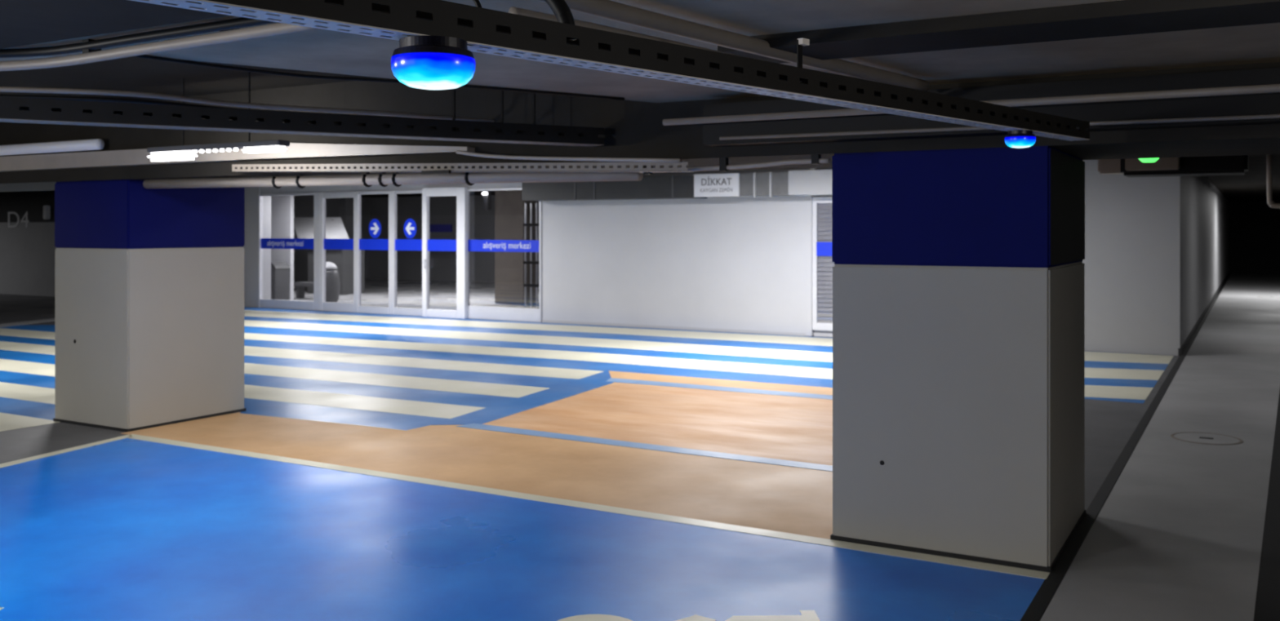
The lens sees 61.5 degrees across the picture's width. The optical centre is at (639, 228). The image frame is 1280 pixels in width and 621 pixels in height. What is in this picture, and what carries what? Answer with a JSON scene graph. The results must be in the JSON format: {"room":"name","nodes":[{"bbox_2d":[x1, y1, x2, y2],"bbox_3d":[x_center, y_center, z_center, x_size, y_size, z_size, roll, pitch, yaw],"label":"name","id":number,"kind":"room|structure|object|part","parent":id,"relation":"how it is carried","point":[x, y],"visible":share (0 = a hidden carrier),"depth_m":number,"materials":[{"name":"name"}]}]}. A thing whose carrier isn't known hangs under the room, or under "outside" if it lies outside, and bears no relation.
{"room":"parking garage","nodes":[
{"label":"parking garage","id":0,"kind":"room"},
{"bbox_2d":[0,190,56,296],"bbox_3d":[-19.368,0.325,29.747,24.824,2.750,0.314,0,0,30],"label":"wall","id":1,"kind":"structure","parent":0,"point":[27,239],"depth_m":27.43,"materials":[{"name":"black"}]},
{"bbox_2d":[43,205,50,219],"bbox_3d":[-14.843,-0.406,26.920,0.160,0.350,0.116,0,0,30],"label":"junction box","id":2,"kind":"object","parent":1,"relation":"attached to","point":[46,209],"visible":1,"depth_m":26.87,"materials":[{"name":"grey plastic"}]},
{"bbox_2d":[243,186,271,307],"bbox_3d":[-8.357,0.325,23.440,0.554,2.750,0.320,0,0,30],"label":"trim","id":3,"kind":"structure","parent":1,"relation":"attached to","point":[251,247],"depth_m":23.30,"materials":[{"name":"grey metal"}]},
{"bbox_2d":[0,0,229,48],"bbox_3d":[-13.038,-0.710,9.631,27.800,0.100,0.760,0,0,30],"label":"ceiling","id":4,"kind":"structure","parent":0,"point":[22,22],"depth_m":3.38,"materials":[{"name":"concrete"}]},
{"bbox_2d":[293,195,368,282],"bbox_3d":[-11.882,0.325,31.778,0.200,2.750,10.650,0,0,30],"label":"wall","id":5,"kind":"structure","parent":0,"point":[303,204],"depth_m":34.06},
{"bbox_2d":[429,224,452,231],"bbox_3d":[-5.730,-0.010,30.855,0.850,0.220,0.060,0,0,30],"label":"wall sign","id":6,"kind":"object","parent":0,"point":[433,228],"visible":0.79,"depth_m":30.81,"materials":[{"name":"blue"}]},
{"bbox_2d":[368,195,539,284],"bbox_3d":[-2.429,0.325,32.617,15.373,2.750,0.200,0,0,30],"label":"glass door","id":7,"kind":"structure","parent":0,"point":[442,209],"depth_m":34.89,"materials":[{"name":"clear glass"}]},
{"bbox_2d":[0,273,1279,620],"bbox_3d":[-6.738,1.847,27.479,49.000,0.306,51.000,0,0,30],"label":"floor","id":8,"kind":"structure","parent":0,"point":[375,467],"depth_m":7.05,"materials":[{"name":"blue paint"}]},
{"bbox_2d":[53,179,246,432],"bbox_3d":[-4.422,0.645,9.756,1.042,2.110,1.212,0,0,30],"label":"pillar","id":9,"kind":"structure","parent":8,"relation":"on","point":[149,282],"depth_m":9.32,"materials":[{"name":"grey paint"}]},
{"bbox_2d":[271,261,290,300],"bbox_3d":[-8.286,1.223,24.332,0.620,0.942,0.479,0,0,30],"label":"litter bin","id":10,"kind":"object","parent":8,"relation":"on","point":[280,271],"visible":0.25,"depth_m":24.15,"materials":[{"name":"grey plastic"}]},
{"bbox_3d":[-8.286,0.826,24.332,0.620,0.148,0.420,0,0,30],"label":"lid","id":11,"kind":"part","parent":10,"relation":"part of","materials":[{"name":"grey plastic"}]},
{"bbox_2d":[271,195,293,300],"bbox_3d":[-8.594,0.325,25.258,1.208,2.750,0.100,0,0,30],"label":"column","id":12,"kind":"structure","parent":8,"relation":"on","point":[282,206],"depth_m":25.03,"materials":[{"name":"white paint"}]},
{"bbox_2d":[293,281,313,298],"bbox_3d":[-7.943,1.497,25.980,0.915,0.394,0.400,0,0,30],"label":"bench","id":13,"kind":"object","parent":8,"relation":"on","point":[300,286],"visible":0.37,"depth_m":26.07,"materials":[{"name":"grey plastic"}]},
{"bbox_2d":[293,217,364,294],"bbox_3d":[-8.461,0.693,28.408,3.216,2.002,1.000,0,0,30],"label":"kiosk","id":14,"kind":"object","parent":8,"relation":"on","point":[343,260],"visible":0.33,"depth_m":28.02,"materials":[{"name":"grey plastic"}]},
{"bbox_3d":[-8.461,0.048,28.408,3.216,0.712,1.000,0,0,30],"label":"sloping panel","id":15,"kind":"part","parent":14,"relation":"part of","materials":[{"name":"grey plastic"}]},
{"bbox_2d":[325,262,340,302],"bbox_3d":[-7.029,1.224,24.304,0.500,0.940,0.500,0,0,30],"label":"bin","id":16,"kind":"object","parent":8,"relation":"on","point":[332,277],"visible":0.59,"depth_m":24.14,"materials":[{"name":"grey plastic"}]},
{"bbox_2d":[339,197,353,239],"bbox_3d":[-8.256,0.322,30.249,0.240,2.744,0.300,0,0,30],"label":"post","id":17,"kind":"object","parent":8,"relation":"on","point":[346,204],"visible":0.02,"depth_m":30.15,"materials":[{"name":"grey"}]},
{"bbox_2d":[494,190,536,304],"bbox_3d":[-2.814,0.325,24.369,0.823,2.750,0.500,0,0,30],"label":"window","id":18,"kind":"structure","parent":8,"relation":"on","point":[509,207],"depth_m":24.14,"materials":[{"name":"clear glass"}]},
{"bbox_2d":[523,203,539,308],"bbox_3d":[-2.102,0.597,21.351,0.368,2.194,0.230,0,0,30],"label":"rack","id":19,"kind":"object","parent":8,"relation":"on","point":[531,224],"visible":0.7,"depth_m":21.27,"materials":[{"name":"grey metal"}]},
{"bbox_2d":[523,223,539,226],"bbox_3d":[-2.102,-0.075,21.351,0.368,0.050,0.230,0,0,30],"label":"shelf","id":20,"kind":"object","parent":19,"relation":"attached to","point":[524,224],"depth_m":21.24,"materials":[{"name":"metal"}]},
{"bbox_2d":[523,261,539,264],"bbox_3d":[-2.102,0.675,21.351,0.368,0.050,0.230,0,0,30],"label":"shelf","id":21,"kind":"object","parent":19,"relation":"attached to","point":[524,262],"depth_m":21.24,"materials":[{"name":"metal"}]},
{"bbox_2d":[523,283,539,287],"bbox_3d":[-2.102,1.125,21.351,0.368,0.050,0.230,0,0,30],"label":"shelf","id":22,"kind":"object","parent":19,"relation":"attached to","point":[531,285],"depth_m":21.24,"materials":[{"name":"metal"}]},
{"bbox_2d":[830,146,1085,573],"bbox_3d":[1.849,0.645,6.143,1.137,2.110,1.272,0,0,30],"label":"pillar","id":23,"kind":"structure","parent":8,"relation":"on","point":[958,275],"depth_m":5.59,"materials":[{"name":"grey paint"}]},
{"bbox_2d":[1170,432,1243,444],"bbox_3d":[4.576,1.695,8.694,0.520,0.004,0.520,0,0,30],"label":"manhole cover","id":24,"kind":"object","parent":8,"relation":"on","point":[1207,438],"visible":1,"depth_m":8.68,"materials":[{"name":"metal"}]},
{"bbox_2d":[1257,296,1279,297],"bbox_3d":[15.616,1.695,26.587,0.640,0.004,0.640,0,0,30],"label":"manhole cover","id":25,"kind":"object","parent":8,"relation":"on","point":[1257,296],"visible":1,"depth_m":26.76,"materials":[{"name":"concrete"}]},
{"bbox_2d":[0,56,1279,200],"bbox_3d":[-6.738,-1.175,27.479,49.000,0.250,51.000,0,0,30],"label":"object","id":26,"kind":"structure","parent":0,"point":[133,73],"depth_m":7.67,"materials":[{"name":"concrete"}]},
{"bbox_2d":[146,71,289,161],"bbox_3d":[-2.896,-0.765,7.333,1.336,0.574,0.110,0,0,30],"label":"ceiling light","id":27,"kind":"object","parent":26,"relation":"hanging from","point":[180,153],"visible":0.98,"depth_m":7.30,"materials":[{"name":"glowing white light"},{"name":"grey plastic"},{"name":"dark metal"}]},
{"bbox_2d":[147,151,197,161],"bbox_3d":[-3.285,-0.508,7.556,0.440,0.061,0.110,0,0,30],"label":"diffuser","id":28,"kind":"object","parent":27,"relation":"attached to","point":[156,156],"depth_m":7.51,"materials":[{"name":"white plastic"}]},
{"bbox_3d":[-3.183,-0.814,7.503,0.011,0.477,0.011,0,0,-38],"label":"suspension rod","id":29,"kind":"part","parent":27,"relation":"part of","materials":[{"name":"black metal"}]},
{"bbox_3d":[-2.604,-0.814,7.171,0.011,0.477,0.011,0,0,-38],"label":"suspension rod","id":30,"kind":"part","parent":27,"relation":"part of","materials":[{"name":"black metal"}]},
{"bbox_2d":[241,145,287,153],"bbox_3d":[-2.477,-0.521,7.093,0.350,0.035,0.100,0,0,30],"label":"diffuser","id":31,"kind":"object","parent":27,"relation":"attached to","point":[246,148],"depth_m":7.05,"materials":[{"name":"white plastic"}]},
{"bbox_2d":[453,88,455,130],"bbox_3d":[-1.046,-0.777,6.057,0.015,0.549,0.015,0,0,7],"label":"rod","id":32,"kind":"object","parent":26,"relation":"hanging from","point":[454,90],"visible":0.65,"depth_m":6.05,"materials":[{"name":"black metal"}]},
{"bbox_2d":[0,96,604,146],"bbox_3d":[-1.725,-0.551,5.672,3.380,0.103,0.160,0,0,-30],"label":"cable tray","id":33,"kind":"object","parent":32,"relation":"hanging from","point":[69,112],"visible":1,"depth_m":5.52,"materials":[{"name":"metal"}]},
{"bbox_3d":[-1.764,-0.553,5.740,3.380,0.100,0.003,0,0,-30],"label":"rail","id":34,"kind":"part","parent":33,"relation":"part of","materials":[{"name":"metal"}]},
{"bbox_3d":[-1.725,-0.501,5.672,3.380,0.003,0.160,0,0,-30],"label":"plate","id":35,"kind":"part","parent":33,"relation":"part of","materials":[{"name":"grey metal"}]},
{"bbox_2d":[481,191,491,209],"bbox_3d":[-3.310,-0.725,23.149,0.139,0.650,0.272,0,0,17],"label":"spotlight","id":36,"kind":"object","parent":26,"relation":"hanging from","point":[487,194],"visible":0.72,"depth_m":23.16,"materials":[{"name":"grey plastic"}]},
{"bbox_2d":[533,93,535,124],"bbox_3d":[-0.620,-0.777,6.298,0.015,0.549,0.015,0,0,7],"label":"rod","id":37,"kind":"object","parent":26,"relation":"hanging from","point":[534,94],"visible":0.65,"depth_m":6.29,"materials":[{"name":"black metal"}]},
{"bbox_2d":[1097,159,1123,174],"bbox_3d":[4.909,-0.811,11.190,0.242,0.482,0.300,0,0,30],"label":"junction box","id":38,"kind":"object","parent":26,"relation":"attached to","point":[1105,166],"visible":0.26,"depth_m":11.07,"materials":[{"name":"grey plastic"}]},
{"bbox_2d":[1138,157,1159,162],"bbox_3d":[3.688,-0.766,7.798,0.144,0.571,0.144,0,0,30],"label":"lamp","id":39,"kind":"object","parent":26,"relation":"hanging from","point":[1154,159],"visible":0.3,"depth_m":7.76,"materials":[{"name":"green plastic"}]},
{"bbox_2d":[1120,155,1248,177],"bbox_3d":[5.082,-0.776,10.054,1.046,0.552,0.500,0,0,30],"label":"duct","id":40,"kind":"object","parent":26,"relation":"hanging from","point":[1238,164],"visible":0.42,"depth_m":9.77,"materials":[{"name":"black metal"}]},
{"bbox_2d":[1124,157,1179,170],"bbox_3d":[4.720,-0.610,9.915,0.450,0.140,0.099,0,0,30],"label":"junction box","id":41,"kind":"object","parent":40,"relation":"attached to","point":[1162,163],"visible":0.55,"depth_m":9.86,"materials":[{"name":"grey plastic"}]},
{"bbox_2d":[1266,154,1279,208],"bbox_3d":[6.138,-0.616,9.622,0.924,0.871,0.044,0,0,30],"label":"pipe","id":42,"kind":"object","parent":26,"relation":"hanging from","point":[1269,187],"visible":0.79,"depth_m":9.82,"materials":[{"name":"grey metal"}]},
{"bbox_2d":[0,61,1279,191],"bbox_3d":[-13.813,-0.735,15.121,49.000,0.650,1.280,0,0,30],"label":"beam","id":43,"kind":"structure","parent":0,"point":[632,128],"depth_m":6.87,"materials":[{"name":"grey concrete"}]},
{"bbox_2d":[0,93,290,111],"bbox_3d":[-1.882,-0.650,6.029,3.333,0.020,0.220,0,0,-32],"label":"pipe","id":44,"kind":"object","parent":43,"relation":"attached to","point":[55,97],"visible":0.33,"depth_m":5.43,"materials":[{"name":"grey metal"}]},
{"bbox_2d":[0,142,475,171],"bbox_3d":[-6.111,-0.583,9.930,11.526,0.155,0.082,0,0,30],"label":"cable tray","id":45,"kind":"object","parent":43,"relation":"attached to","point":[295,150],"visible":0.85,"depth_m":8.30,"materials":[{"name":"silver metal"}]},
{"bbox_2d":[0,138,104,155],"bbox_3d":[-7.813,-0.700,10.834,7.674,0.088,0.090,0,0,30],"label":"pipe","id":46,"kind":"object","parent":45,"relation":"attached to","point":[95,144],"visible":1,"depth_m":9.19,"materials":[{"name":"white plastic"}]},
{"bbox_2d":[0,86,494,122],"bbox_3d":[-1.911,-0.700,6.245,3.511,0.027,0.286,0,0,-35],"label":"pipe","id":47,"kind":"object","parent":43,"relation":"attached to","point":[2,89],"visible":0.8,"depth_m":5.98,"materials":[{"name":"grey metal"}]},
{"bbox_2d":[142,172,643,188],"bbox_3d":[-2.076,-0.353,7.867,4.780,0.124,0.105,0,0,30],"label":"pipe","id":48,"kind":"object","parent":43,"relation":"attached to","point":[384,180],"visible":0.97,"depth_m":7.64,"materials":[{"name":"grey metal"}]},
{"bbox_2d":[231,161,694,174],"bbox_3d":[-1.387,-0.407,7.189,3.868,0.155,0.120,0,0,30],"label":"cable tray","id":49,"kind":"object","parent":43,"relation":"attached to","point":[449,170],"visible":1,"depth_m":6.98,"materials":[{"name":"grey metal"}]},
{"bbox_3d":[-1.347,-0.373,7.112,0.232,0.024,0.025,0,0,30],"label":"joint plate","id":50,"kind":"part","parent":49,"relation":"part of","materials":[{"name":"grey metal"}]},
{"bbox_2d":[455,150,680,162],"bbox_3d":[-0.482,-0.446,6.613,1.643,0.131,0.024,0,0,30],"label":"pipe","id":51,"kind":"object","parent":49,"relation":"attached to","point":[459,152],"visible":1,"depth_m":6.56,"materials":[{"name":"grey metal"}]},
{"bbox_2d":[639,154,829,174],"bbox_3d":[0.520,-0.398,6.224,1.198,0.139,0.042,0,0,30],"label":"pipe","id":52,"kind":"object","parent":43,"relation":"attached to","point":[724,166],"visible":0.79,"depth_m":6.15,"materials":[{"name":"grey metal"}]},
{"bbox_2d":[702,66,1279,146],"bbox_3d":[3.692,-0.585,4.235,7.600,0.230,0.180,0,0,30],"label":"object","id":53,"kind":"structure","parent":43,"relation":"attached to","point":[1259,104],"depth_m":5.11,"materials":[{"name":"grey metal"}]},
{"bbox_2d":[719,114,1279,140],"bbox_3d":[3.689,-0.480,4.110,7.480,0.058,0.018,0,0,30],"label":"pipe","id":54,"kind":"object","parent":53,"relation":"attached to","point":[1262,116],"visible":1,"depth_m":5.30,"materials":[{"name":"grey metal"}]},
{"bbox_2d":[0,0,1279,102],"bbox_3d":[-9.228,-0.905,9.040,35.000,0.310,4.720,0,0,30],"label":"ceiling","id":55,"kind":"structure","parent":0,"point":[320,50],"depth_m":4.50,"materials":[{"name":"grey concrete"}]},
{"bbox_2d":[0,17,277,57],"bbox_3d":[-1.937,-0.725,4.087,2.009,0.035,0.162,0,0,26],"label":"pipe","id":56,"kind":"object","parent":55,"relation":"attached to","point":[240,22],"visible":0.79,"depth_m":4.07,"materials":[{"name":"black metal"}]},
{"bbox_2d":[0,22,318,71],"bbox_3d":[-1.886,-0.700,4.024,2.077,0.120,0.230,0,0,29],"label":"pipe","id":57,"kind":"object","parent":55,"relation":"attached to","point":[88,55],"visible":0.87,"depth_m":3.89,"materials":[{"name":"grey metal"}]},
{"bbox_2d":[135,54,624,100],"bbox_3d":[-1.176,-0.740,5.438,2.583,0.016,0.199,0,0,-37],"label":"pipe","id":58,"kind":"object","parent":55,"relation":"attached to","point":[148,56],"visible":0.89,"depth_m":5.28,"materials":[{"name":"black metal"}]},
{"bbox_2d":[131,0,1089,141],"bbox_3d":[0.549,-0.441,3.348,0.085,0.081,4.207,0,0,43],"label":"cable tray","id":59,"kind":"object","parent":55,"relation":"hanging from","point":[354,16],"visible":0.92,"depth_m":2.65,"materials":[{"name":"metal"}]},
{"bbox_2d":[391,35,475,89],"bbox_3d":[-0.441,-0.350,2.297,0.178,0.101,0.178,0,0,30],"label":"lamp","id":60,"kind":"object","parent":59,"relation":"attached to","point":[427,62],"visible":1,"depth_m":2.23,"materials":[{"name":"blue"}]},
{"bbox_2d":[473,0,481,7],"bbox_3d":[-0.388,-0.520,2.380,0.083,0.120,0.012,0,0,0],"label":"conduit","id":61,"kind":"object","parent":59,"relation":"attached to","point":[477,2],"visible":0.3,"depth_m":2.38,"materials":[{"name":"black rubber"}]},
{"bbox_2d":[544,0,576,41],"bbox_3d":[-0.275,-0.573,2.614,0.247,0.237,0.051,0,0,6],"label":"conduit","id":62,"kind":"object","parent":59,"relation":"attached to","point":[560,8],"visible":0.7,"depth_m":2.58,"materials":[{"name":"black rubber"}]},
{"bbox_2d":[324,1,1079,130],"bbox_3d":[0.547,-0.438,3.349,0.016,0.016,4.207,0,0,43],"label":"cable","id":63,"kind":"object","parent":59,"relation":"in","point":[325,2],"visible":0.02,"depth_m":2.68,"materials":[{"name":"black rubber"}]},
{"bbox_2d":[796,37,808,81],"bbox_3d":[0.497,-0.514,3.278,0.020,0.128,0.037,0,0,43],"label":"hanger","id":64,"kind":"object","parent":59,"relation":"attached to","point":[802,42],"visible":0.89,"depth_m":3.27,"materials":[{"name":"grey metal"}]},
{"bbox_2d":[1004,129,1035,148],"bbox_3d":[1.559,-0.365,4.412,0.122,0.069,0.122,0,0,30],"label":"lamp","id":65,"kind":"object","parent":59,"relation":"attached to","point":[1018,139],"visible":1,"depth_m":4.37,"materials":[{"name":"blue"}]},
{"bbox_2d":[508,6,748,57],"bbox_3d":[0.509,-0.630,4.211,0.054,0.035,2.780,0,0,39],"label":"pipe","id":66,"kind":"object","parent":55,"relation":"attached to","point":[514,10],"visible":0.22,"depth_m":3.38,"materials":[{"name":"grey metal"}]},
{"bbox_2d":[537,0,929,91],"bbox_3d":[0.503,-0.700,4.182,0.092,0.058,2.846,0,0,38],"label":"pipe","id":67,"kind":"object","parent":55,"relation":"attached to","point":[606,9],"visible":0.87,"depth_m":3.90,"materials":[{"name":"grey metal"}]},
{"bbox_2d":[542,168,806,336],"bbox_3d":[0.501,0.325,18.373,5.066,2.750,0.312,0,0,30],"label":"wall","id":68,"kind":"structure","parent":0,"point":[737,264],"depth_m":18.11,"materials":[{"name":"white paint"}]},
{"bbox_2d":[320,191,353,312],"bbox_3d":[-6.148,0.475,22.037,0.988,2.450,0.100,0,0,30],"label":"window","id":69,"kind":"structure","parent":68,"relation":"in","point":[326,244],"depth_m":22.16,"materials":[{"name":"metal"}]},
{"bbox_2d":[259,182,521,193],"bbox_3d":[-4.903,-0.900,21.474,7.394,0.300,0.300,0,0,30],"label":"trim","id":70,"kind":"structure","parent":68,"relation":"attached to","point":[288,189],"depth_m":21.56,"materials":[{"name":"grey metal"}]},
{"bbox_2d":[257,192,320,311],"bbox_3d":[-7.387,0.475,22.746,1.866,2.450,0.100,0,0,30],"label":"window","id":71,"kind":"structure","parent":70,"relation":"attached to","point":[314,243],"depth_m":22.64,"materials":[{"name":"metal"}]},
{"bbox_2d":[353,191,391,314],"bbox_3d":[-5.331,0.475,21.546,1.011,2.450,0.100,0,0,30],"label":"door","id":72,"kind":"structure","parent":70,"relation":"attached to","point":[375,228],"depth_m":21.62,"materials":[{"name":"metal"}]},
{"bbox_2d":[391,190,422,315],"bbox_3d":[-4.517,0.475,21.080,0.864,2.450,0.100,0,0,30],"label":"door","id":73,"kind":"structure","parent":70,"relation":"attached to","point":[410,226],"depth_m":21.16,"materials":[{"name":"metal"}]},
{"bbox_2d":[467,187,542,322],"bbox_3d":[-2.532,0.475,19.966,1.751,2.450,0.100,0,0,30],"label":"window","id":74,"kind":"structure","parent":68,"relation":"in","point":[504,313],"depth_m":19.90,"materials":[{"name":"metal"}]},
{"bbox_2d":[422,186,467,319],"bbox_3d":[-3.743,0.460,20.497,1.040,2.480,0.184,0,0,30],"label":"door","id":75,"kind":"structure","parent":74,"relation":"attached to","point":[460,245],"depth_m":20.38,"materials":[{"name":"white metal"}]},
{"bbox_2d":[521,168,831,200],"bbox_3d":[0.544,-0.695,17.882,5.830,0.410,0.502,0,0,30],"label":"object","id":76,"kind":"structure","parent":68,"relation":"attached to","point":[794,182],"depth_m":17.65,"materials":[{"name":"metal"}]},
{"bbox_2d":[693,173,739,196],"bbox_3d":[1.220,-0.693,17.170,0.792,0.365,0.045,0,0,30],"label":"notice sign","id":77,"kind":"object","parent":76,"relation":"attached to","point":[727,184],"visible":1,"depth_m":17.15,"materials":[{"name":"white plastic"}]},
{"bbox_2d":[805,168,813,336],"bbox_3d":[2.738,0.325,17.082,0.100,2.750,0.330,0,0,30],"label":"trim","id":78,"kind":"structure","parent":68,"relation":"attached to","point":[809,331],"depth_m":16.94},
{"bbox_2d":[812,196,835,331],"bbox_3d":[3.162,0.550,16.716,1.000,2.100,0.064,0,0,30],"label":"window","id":79,"kind":"structure","parent":68,"relation":"in","point":[820,249],"depth_m":16.90,"materials":[{"name":"metal"}]},
{"bbox_2d":[817,206,835,320],"bbox_3d":[3.164,0.550,16.729,0.850,1.780,0.020,0,0,30],"label":"blind","id":80,"kind":"object","parent":79,"relation":"attached to","point":[824,248],"depth_m":16.86,"materials":[{"name":"grey plastic"}]},
{"bbox_2d":[717,0,1279,63],"bbox_3d":[3.379,-0.730,2.732,6.850,0.060,0.400,0,0,30],"label":"beam","id":81,"kind":"structure","parent":0,"point":[1120,17],"depth_m":3.79,"materials":[{"name":"grey concrete"}]},
{"bbox_2d":[1082,160,1228,355],"bbox_3d":[12.993,0.325,28.311,3.819,2.750,29.950,0,0,30],"label":"wall","id":82,"kind":"structure","parent":0,"point":[1157,248],"depth_m":14.77,"materials":[{"name":"white paint"}]},
{"bbox_2d":[813,167,835,337],"bbox_3d":[3.394,0.325,16.758,1.361,2.750,0.240,0,0,30],"label":"trim","id":83,"kind":"structure","parent":82,"relation":"attached to","point":[816,333],"depth_m":16.90,"materials":[{"name":"white metal"}]},
{"bbox_2d":[1177,271,1229,355],"bbox_3d":[14.645,1.650,27.354,0.040,0.100,29.970,0,0,30],"label":"baseboard","id":84,"kind":"structure","parent":82,"relation":"attached to","point":[1181,350],"depth_m":18.59,"materials":[{"name":"black"}]},
{"bbox_2d":[1228,200,1279,275],"bbox_3d":[5.981,0.325,49.696,49.000,2.750,0.200,0,0,30],"label":"wall","id":85,"kind":"structure","parent":0,"point":[1254,226],"depth_m":39.96,"materials":[{"name":"black"}]},
{"bbox_3d":[14.611,0.325,15.257,0.200,2.750,51.000,0,0,30],"label":"wall","id":86,"kind":"structure","parent":0,"visible":0},
{"bbox_2d":[662,83,1279,125],"bbox_3d":[3.540,-0.590,4.023,7.852,0.035,0.036,0,0,30],"label":"pipe","id":87,"kind":"object","parent":86,"relation":"attached to","point":[1267,88],"visible":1,"depth_m":4.95,"materials":[{"name":"grey metal"}]}
]}

